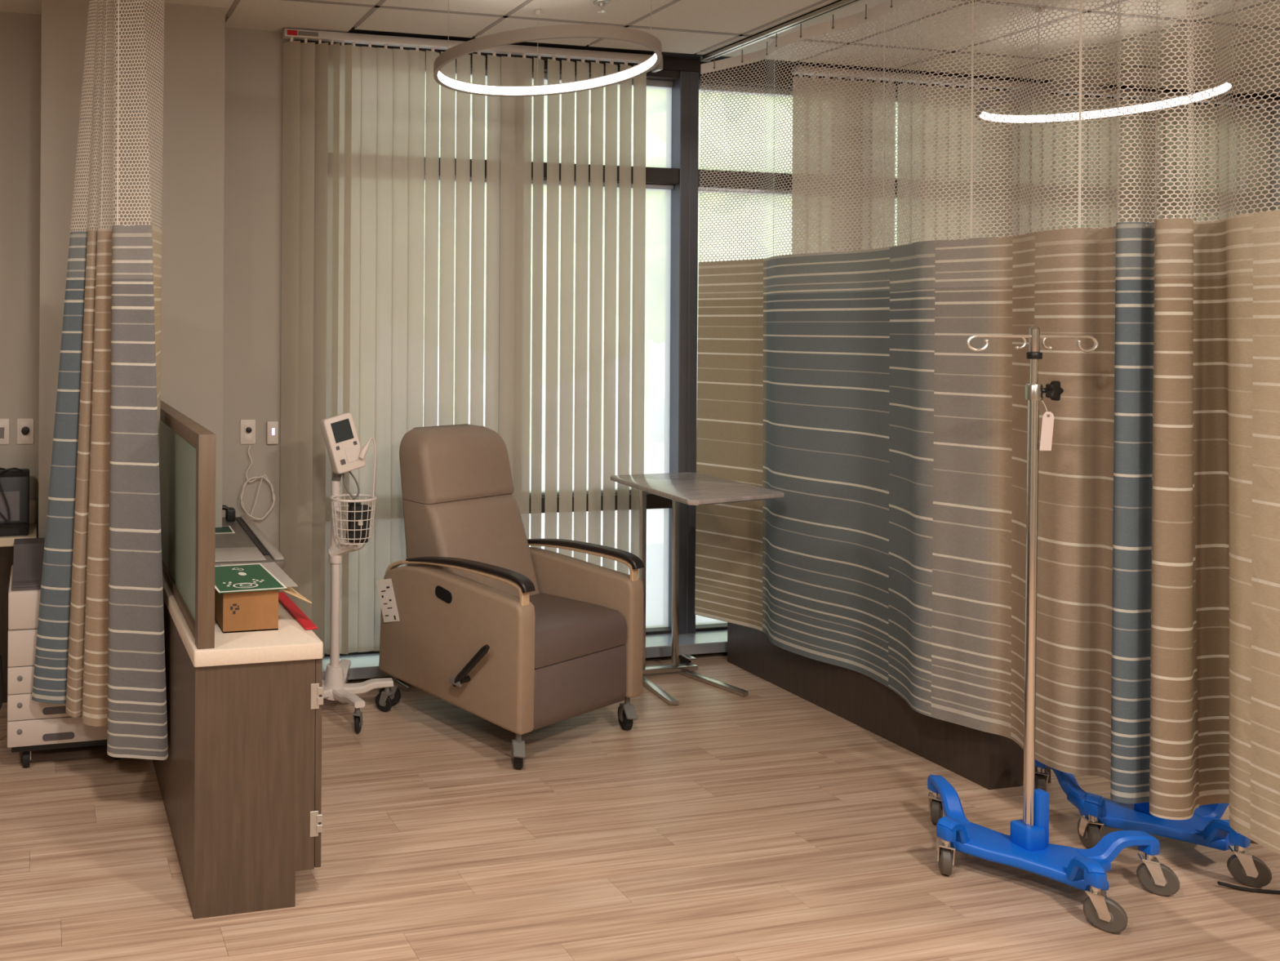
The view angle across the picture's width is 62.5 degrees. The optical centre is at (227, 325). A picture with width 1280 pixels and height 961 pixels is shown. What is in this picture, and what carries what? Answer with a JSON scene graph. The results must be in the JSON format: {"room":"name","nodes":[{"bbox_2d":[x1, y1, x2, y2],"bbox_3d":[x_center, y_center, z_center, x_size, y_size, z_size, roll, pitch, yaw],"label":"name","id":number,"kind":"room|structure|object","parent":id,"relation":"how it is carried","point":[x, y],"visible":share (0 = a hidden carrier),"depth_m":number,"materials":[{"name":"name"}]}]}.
{"room":"hospital room","nodes":[
{"label":"hospital room","id":0,"kind":"room"},
{"bbox_2d":[38,0,225,537],"bbox_3d":[-0.439,0.137,4.171,0.800,3.121,0.290,0,0,-11],"label":"wall pillar","id":1,"kind":"structure","parent":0,"point":[192,314],"depth_m":4.05,"materials":[{"name":"paint"}]},
{"bbox_2d":[0,11,295,592],"bbox_3d":[-1.557,0.110,4.149,3.800,3.161,0.150,0,0,-11],"label":"wall","id":2,"kind":"structure","parent":0,"point":[251,324],"depth_m":4.39,"materials":[{"name":"paint"}]},
{"bbox_2d":[0,418,9,444],"bbox_3d":[-1.022,0.479,4.176,0.074,0.116,0.010,0,0,-11],"label":"wall outlet","id":3,"kind":"object","parent":2,"relation":"attached to","point":[4,423],"visible":1,"depth_m":4.18,"materials":[{"name":"beige plastic"}]},
{"bbox_2d":[0,422,4,430],"bbox_3d":[-1.021,0.455,4.174,0.036,0.032,0.002,0,0,-11],"label":"socket","id":4,"kind":"object","parent":3,"relation":"attached to","point":[2,424],"depth_m":4.17,"materials":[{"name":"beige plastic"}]},
{"bbox_2d":[17,417,33,444],"bbox_3d":[-0.914,0.479,4.191,0.074,0.116,0.024,0,0,-11],"label":"wall outlet","id":5,"kind":"object","parent":2,"relation":"attached to","point":[24,426],"visible":1,"depth_m":4.19,"materials":[{"name":"beige plastic"}]},
{"bbox_2d":[21,432,29,439],"bbox_3d":[-0.915,0.503,4.195,0.036,0.032,0.002,0,0,-11],"label":"socket","id":6,"kind":"object","parent":5,"relation":"attached to","point":[24,436],"depth_m":4.19,"materials":[{"name":"beige plastic"}]},
{"bbox_2d":[21,422,29,429],"bbox_3d":[-0.915,0.455,4.195,0.036,0.032,0.002,0,0,-11],"label":"socket","id":7,"kind":"object","parent":5,"relation":"attached to","point":[24,425],"depth_m":4.19,"materials":[{"name":"beige plastic"}]},
{"bbox_2d":[29,499,37,523],"bbox_3d":[-1.546,0.838,4.059,1.394,0.105,0.016,0,0,-11],"label":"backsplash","id":8,"kind":"structure","parent":2,"relation":"attached to","point":[33,503],"depth_m":4.19,"materials":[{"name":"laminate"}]},
{"bbox_2d":[240,419,255,444],"bbox_3d":[0.101,0.506,4.397,0.074,0.116,0.022,0,0,-11],"label":"wall outlet","id":9,"kind":"object","parent":2,"relation":"attached to","point":[247,427],"visible":1,"depth_m":4.40,"materials":[{"name":"beige plastic"}]},
{"bbox_2d":[244,433,251,439],"bbox_3d":[0.100,0.530,4.401,0.036,0.032,0.002,0,0,-11],"label":"socket","id":10,"kind":"object","parent":9,"relation":"attached to","point":[246,436],"depth_m":4.40,"materials":[{"name":"beige plastic"}]},
{"bbox_2d":[244,423,251,430],"bbox_3d":[0.100,0.482,4.401,0.036,0.032,0.002,0,0,-11],"label":"socket","id":11,"kind":"object","parent":9,"relation":"attached to","point":[246,426],"depth_m":4.40,"materials":[{"name":"beige plastic"}]},
{"bbox_2d":[240,445,275,519],"bbox_3d":[0.127,0.766,4.388,0.209,0.393,0.028,0,0,-14],"label":"cable coil","id":12,"kind":"object","parent":2,"relation":"hanging from","point":[265,477],"visible":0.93,"depth_m":4.39,"materials":[{"name":"beige plastic"}]},
{"bbox_2d":[266,421,278,444],"bbox_3d":[0.217,0.511,4.422,0.056,0.110,0.020,0,0,-11],"label":"night light","id":13,"kind":"object","parent":2,"relation":"attached to","point":[272,426],"visible":1,"depth_m":4.41,"materials":[{"name":"beige plastic"}]},
{"bbox_2d":[324,53,501,656],"bbox_3d":[0.862,0.150,4.624,1.170,3.010,0.120,0,0,-11],"label":"window","id":14,"kind":"structure","parent":2,"relation":"in","point":[471,60],"depth_m":4.71,"materials":[{"name":"glass"}]},
{"bbox_2d":[279,28,662,656],"bbox_3d":[1.243,0.089,4.584,2.010,2.978,0.069,0,0,-11],"label":"vertical blind","id":15,"kind":"object","parent":14,"relation":"attached to","point":[357,239],"visible":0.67,"depth_m":4.55,"materials":[{"name":"beige fabric"}]},
{"bbox_2d":[321,629,727,679],"bbox_3d":[3.352,1.658,5.054,6.200,0.055,0.270,0,0,-11],"label":"trim","id":16,"kind":"structure","parent":2,"relation":"attached to","point":[362,665],"depth_m":4.71,"materials":[{"name":"silver metal"}]},
{"bbox_2d":[528,61,689,635],"bbox_3d":[1.930,0.157,4.841,1.010,3.010,0.120,0,0,-11],"label":"window","id":17,"kind":"structure","parent":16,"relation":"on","point":[668,91],"depth_m":4.90,"materials":[{"name":"glass"}]},
{"bbox_2d":[686,71,792,633],"bbox_3d":[2.930,0.163,5.043,1.030,3.010,0.120,0,0,-11],"label":"window","id":18,"kind":"structure","parent":16,"relation":"on","point":[695,623],"depth_m":4.99,"materials":[{"name":"glass"}]},
{"bbox_2d":[295,40,1268,109],"bbox_3d":[3.356,-1.465,5.128,6.200,0.251,0.120,0,0,-11],"label":"trim","id":19,"kind":"structure","parent":2,"relation":"attached to","point":[675,64],"depth_m":4.88,"materials":[{"name":"grey metal"}]},
{"bbox_2d":[894,85,897,245],"bbox_3d":[3.934,0.169,5.247,1.020,3.010,0.120,0,0,-11],"label":"window","id":20,"kind":"structure","parent":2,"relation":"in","point":[896,91],"depth_m":5.23,"materials":[{"name":"glass"}]},
{"bbox_2d":[0,652,1279,960],"bbox_3d":[2.178,1.773,1.158,10.050,0.120,7.400,0,0,-11],"label":"floor","id":21,"kind":"structure","parent":0,"point":[766,824],"depth_m":2.97,"materials":[{"name":"brown wood"}]},
{"bbox_2d":[0,654,4,709],"bbox_3d":[-1.036,1.543,3.607,0.308,0.306,0.555,0,0,43],"label":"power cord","id":22,"kind":"object","parent":21,"relation":"on","point":[1,664],"visible":1,"depth_m":3.80,"materials":[{"name":"black rubber"}]},
{"bbox_2d":[0,499,37,702],"bbox_3d":[-1.521,1.238,3.924,1.394,0.905,0.292,0,0,-11],"label":"desk","id":23,"kind":"object","parent":21,"relation":"on","point":[6,543],"visible":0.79,"depth_m":4.16,"materials":[{"name":"laminate"}]},
{"bbox_2d":[0,467,29,536],"bbox_3d":[-1.010,0.756,4.024,0.290,0.276,0.232,0,0,-11],"label":"scanner","id":24,"kind":"object","parent":23,"relation":"on","point":[14,482],"visible":1,"depth_m":4.00,"materials":[{"name":"black plastic"}]},
{"bbox_2d":[7,537,120,767],"bbox_3d":[-0.609,1.296,3.740,0.530,0.800,0.431,0,0,-11],"label":"cart","id":25,"kind":"object","parent":21,"relation":"on","point":[32,725],"visible":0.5,"depth_m":3.50,"materials":[{"name":"beige plastic"}]},
{"bbox_2d":[152,599,323,919],"bbox_3d":[-0.033,1.338,3.376,0.408,0.724,1.413,0,0,-11],"label":"base cabinet","id":26,"kind":"object","parent":21,"relation":"on","point":[239,780],"visible":0.72,"depth_m":2.69,"materials":[{"name":"brown wood"}]},
{"bbox_2d":[162,574,323,666],"bbox_3d":[-0.073,0.951,3.502,0.386,0.048,1.690,0,0,-11],"label":"countertop","id":27,"kind":"structure","parent":26,"relation":"on","point":[291,642],"depth_m":2.71,"materials":[{"name":"white stone"}]},
{"bbox_2d":[160,400,215,648],"bbox_3d":[-0.198,0.619,3.340,0.050,0.615,1.400,0,0,-11],"label":"divider panel","id":28,"kind":"object","parent":27,"relation":"on","point":[187,448],"visible":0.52,"depth_m":2.90,"materials":[{"name":"laminate"}]},
{"bbox_2d":[214,505,284,568],"bbox_3d":[-0.033,0.877,3.912,0.400,0.101,0.840,0,0,-9],"label":"equipment case","id":29,"kind":"object","parent":27,"relation":"on","point":[239,540],"visible":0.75,"depth_m":3.79,"materials":[{"name":"grey plastic"}]},
{"bbox_2d":[215,525,232,533],"bbox_3d":[-0.046,0.895,4.062,0.124,0.001,0.124,0,0,-9],"label":"picture","id":30,"kind":"object","parent":29,"relation":"on","point":[224,529],"depth_m":4.06,"materials":[{"name":"green paper"}]},
{"bbox_2d":[214,586,311,632],"bbox_3d":[0.100,0.866,2.939,0.279,0.124,0.251,0,0,-11],"label":"cardboard box","id":31,"kind":"object","parent":27,"relation":"on","point":[251,611],"visible":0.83,"depth_m":2.81,"materials":[{"name":"brown cardboard"}]},
{"bbox_2d":[220,561,297,586],"bbox_3d":[0.098,0.803,2.978,0.187,0.001,0.293,0,0,-11],"label":"plastic sleeve","id":32,"kind":"object","parent":31,"relation":"on","point":[273,567],"visible":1,"depth_m":3.00,"materials":[{"name":"clear plastic"}]},
{"bbox_2d":[214,563,287,593],"bbox_3d":[0.043,0.800,2.937,0.215,0.004,0.300,0,0,-14],"label":"card","id":33,"kind":"object","parent":32,"relation":"on","point":[237,578],"visible":0.94,"depth_m":2.91,"materials":[{"name":"green paper"}]},
{"bbox_2d":[222,567,264,587],"bbox_3d":[0.040,0.798,2.931,0.135,0.001,0.235,0,0,-14],"label":"picture","id":34,"kind":"object","parent":33,"relation":"on","point":[240,573],"depth_m":2.87},
{"bbox_2d":[278,591,317,630],"bbox_3d":[0.218,0.925,3.010,0.040,0.007,0.380,0,0,-12],"label":"folder","id":35,"kind":"object","parent":27,"relation":"on","point":[284,599],"visible":0.82,"depth_m":2.97,"materials":[{"name":"red plastic"}]},
{"bbox_2d":[320,412,393,733],"bbox_3d":[0.486,1.042,4.067,0.498,1.323,0.490,0,0,-11],"label":"stand","id":36,"kind":"object","parent":21,"relation":"on","point":[345,452],"visible":0.8,"depth_m":4.03,"materials":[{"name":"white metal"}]},
{"bbox_2d":[320,412,365,474],"bbox_3d":[0.504,0.513,4.037,0.192,0.266,0.098,0,0,-11],"label":"monitor","id":37,"kind":"object","parent":36,"relation":"on","point":[345,452],"depth_m":4.01,"materials":[{"name":"beige plastic"}]},
{"bbox_2d":[329,493,376,544],"bbox_3d":[0.548,0.842,4.015,0.207,0.198,0.151,0,0,-11],"label":"basket","id":38,"kind":"object","parent":36,"relation":"on","point":[335,515],"depth_m":4.02,"materials":[{"name":"white metal"}]},
{"bbox_2d":[346,498,370,542],"bbox_3d":[0.568,0.846,4.006,0.101,0.185,0.069,0,0,-11],"label":"pressure cuff","id":39,"kind":"object","parent":36,"relation":"in","point":[351,504],"visible":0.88,"depth_m":3.98,"materials":[{"name":"black fabric"}]},
{"bbox_2d":[378,423,644,768],"bbox_3d":[1.198,1.090,4.008,0.833,1.235,0.828,0,0,-32],"label":"recliner chair","id":40,"kind":"object","parent":21,"relation":"on","point":[517,637],"visible":0.97,"depth_m":3.87,"materials":[{"name":"beige leather"}]},
{"bbox_2d":[375,577,399,622],"bbox_3d":[0.712,1.219,4.104,0.005,0.204,0.152,0,0,-35],"label":"paper tag","id":41,"kind":"object","parent":40,"relation":"hanging from","point":[384,587],"visible":1,"depth_m":4.10,"materials":[{"name":"beige paper"}]},
{"bbox_2d":[381,586,395,619],"bbox_3d":[0.713,1.232,4.102,0.001,0.143,0.064,2,-19,-34],"label":"print","id":42,"kind":"object","parent":41,"relation":"attached to","point":[387,587],"depth_m":4.10},
{"bbox_2d":[399,423,514,503],"bbox_3d":[1.064,0.628,4.272,0.552,0.312,0.227,0,0,-32],"label":"cushion","id":43,"kind":"object","parent":40,"relation":"on","point":[464,463],"depth_m":4.18,"materials":[{"name":"brown leather"}]},
{"bbox_2d":[402,493,539,597],"bbox_3d":[1.113,1.024,4.189,0.552,0.486,0.372,0,0,-32],"label":"cushion","id":44,"kind":"object","parent":40,"relation":"on","point":[488,528],"depth_m":4.12,"materials":[{"name":"brown leather"}]},
{"bbox_2d":[528,591,626,668],"bbox_3d":[1.247,1.253,3.968,0.570,0.130,0.666,0,0,-32],"label":"seat cushion","id":45,"kind":"object","parent":40,"relation":"on","point":[571,628],"depth_m":3.75,"materials":[{"name":"brown leather"}]},
{"bbox_2d":[610,471,784,705],"bbox_3d":[2.164,1.226,4.291,0.562,0.975,0.683,0,0,-11],"label":"table","id":46,"kind":"object","parent":21,"relation":"on","point":[690,488],"visible":0.76,"depth_m":4.42,"materials":[{"name":"silver metal"}]},
{"bbox_2d":[727,622,1050,789],"bbox_3d":[2.882,1.356,4.109,0.390,0.724,1.335,0,0,-11],"label":"base cabinet","id":47,"kind":"object","parent":21,"relation":"on","point":[991,761],"visible":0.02,"depth_m":3.87,"materials":[{"name":"brown wood"}]},
{"bbox_2d":[927,326,1179,933],"bbox_3d":[2.506,0.860,2.864,0.434,1.712,0.605,0,0,-41],"label":"stand","id":48,"kind":"object","parent":21,"relation":"on","point":[1028,847],"visible":1,"depth_m":2.86,"materials":[{"name":"blue paint"}]},
{"bbox_2d":[1039,400,1053,450],"bbox_3d":[2.532,0.303,2.861,0.042,0.165,0.015,0,0,3],"label":"tag","id":49,"kind":"object","parent":48,"relation":"hanging from","point":[1047,423],"visible":1,"depth_m":2.85,"materials":[{"name":"white"}]},
{"bbox_2d":[1035,759,1271,887],"bbox_3d":[3.098,0.863,3.075,0.605,1.712,0.434,0,0,35],"label":"stand","id":50,"kind":"object","parent":21,"relation":"on","point":[1206,828],"visible":0.38,"depth_m":3.01,"materials":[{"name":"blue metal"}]},
{"bbox_2d":[1217,880,1279,893],"bbox_3d":[3.368,1.712,2.806,0.663,0.016,0.084,0,0,-2],"label":"cord","id":51,"kind":"object","parent":21,"relation":"on","point":[1243,888],"visible":1,"depth_m":2.81,"materials":[{"name":"black rubber"}]},
{"bbox_2d":[0,0,1279,100],"bbox_3d":[2.334,-1.497,1.186,10.228,0.200,7.400,0,0,-11],"label":"ceiling","id":52,"kind":"structure","parent":0,"point":[686,29],"depth_m":4.30,"materials":[{"name":"beige"}]},
{"bbox_2d":[433,0,662,97],"bbox_3d":[1.271,-1.214,3.709,0.864,0.378,0.860,0,0,44],"label":"pendant lamp","id":53,"kind":"object","parent":52,"relation":"hanging from","point":[647,40],"visible":1,"depth_m":3.54,"materials":[{"name":"beige"}]},
{"bbox_2d":[437,53,657,94],"bbox_3d":[1.269,-1.047,3.710,0.846,0.035,0.846,0,0,44],"label":"diffuser","id":54,"kind":"object","parent":53,"relation":"attached to","point":[647,65],"depth_m":4.02,"materials":[{"name":"white plastic"}]},
{"bbox_2d":[593,0,609,13],"bbox_3d":[1.621,-1.379,4.000,0.068,0.044,0.067,0,0,-34],"label":"sprinkler head","id":55,"kind":"object","parent":52,"relation":"attached to","point":[601,3],"visible":1,"depth_m":3.99},
{"bbox_2d":[700,0,862,62],"bbox_3d":[2.753,-1.381,3.446,0.052,0.024,2.762,0,0,-11],"label":"track","id":56,"kind":"object","parent":52,"relation":"attached to","point":[840,4],"visible":1,"depth_m":4.29,"materials":[{"name":"silver metal"}]},
{"bbox_2d":[694,0,1279,853],"bbox_3d":[2.808,0.061,3.501,0.296,2.845,2.585,0,0,-11],"label":"curtain","id":57,"kind":"object","parent":56,"relation":"hanging from","point":[847,384],"visible":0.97,"depth_m":3.28,"materials":[{"name":"fabric"}]},
{"bbox_2d":[791,65,1279,253],"bbox_3d":[4.705,0.111,5.286,3.434,2.976,0.044,0,0,-11],"label":"vertical blind","id":58,"kind":"object","parent":52,"relation":"hanging from","point":[1123,95],"visible":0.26,"depth_m":5.20,"materials":[{"name":"beige fabric"}]},
{"bbox_2d":[975,0,1237,124],"bbox_3d":[3.953,-1.197,4.197,0.864,0.378,0.860,0,0,38],"label":"pendant lamp","id":59,"kind":"object","parent":52,"relation":"hanging from","point":[1171,70],"visible":0.67,"depth_m":4.11,"materials":[{"name":"silver metal"}]},
{"bbox_2d":[979,82,1231,122],"bbox_3d":[3.950,-1.031,4.198,0.846,0.035,0.846,0,0,38],"label":"diffuser","id":60,"kind":"object","parent":59,"relation":"attached to","point":[1184,102],"depth_m":4.30,"materials":[{"name":"white plastic"}]},
{"bbox_2d":[1185,2,1208,16],"bbox_3d":[4.192,-1.363,3.998,0.068,0.044,0.067,0,0,-34],"label":"sprinkler head","id":61,"kind":"object","parent":52,"relation":"attached to","point":[1197,7],"visible":0.52,"depth_m":3.99},
{"bbox_3d":[-0.158,-1.401,2.282,0.260,0.021,2.300,0,0,-11],"label":"track","id":62,"kind":"object","parent":52,"relation":"attached to","visible":0},
{"bbox_2d":[31,0,168,759],"bbox_3d":[-0.456,0.041,3.286,0.562,2.846,0.300,0,0,6],"label":"curtain","id":63,"kind":"object","parent":62,"relation":"hanging from","point":[100,644],"visible":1,"depth_m":3.25,"materials":[{"name":"fabric"}]},
{"bbox_2d":[1268,99,1279,210],"bbox_3d":[7.186,0.139,2.172,0.150,3.211,7.400,0,0,-11],"label":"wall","id":64,"kind":"structure","parent":0,"point":[1273,113],"depth_m":5.66,"materials":[{"name":"paint"}]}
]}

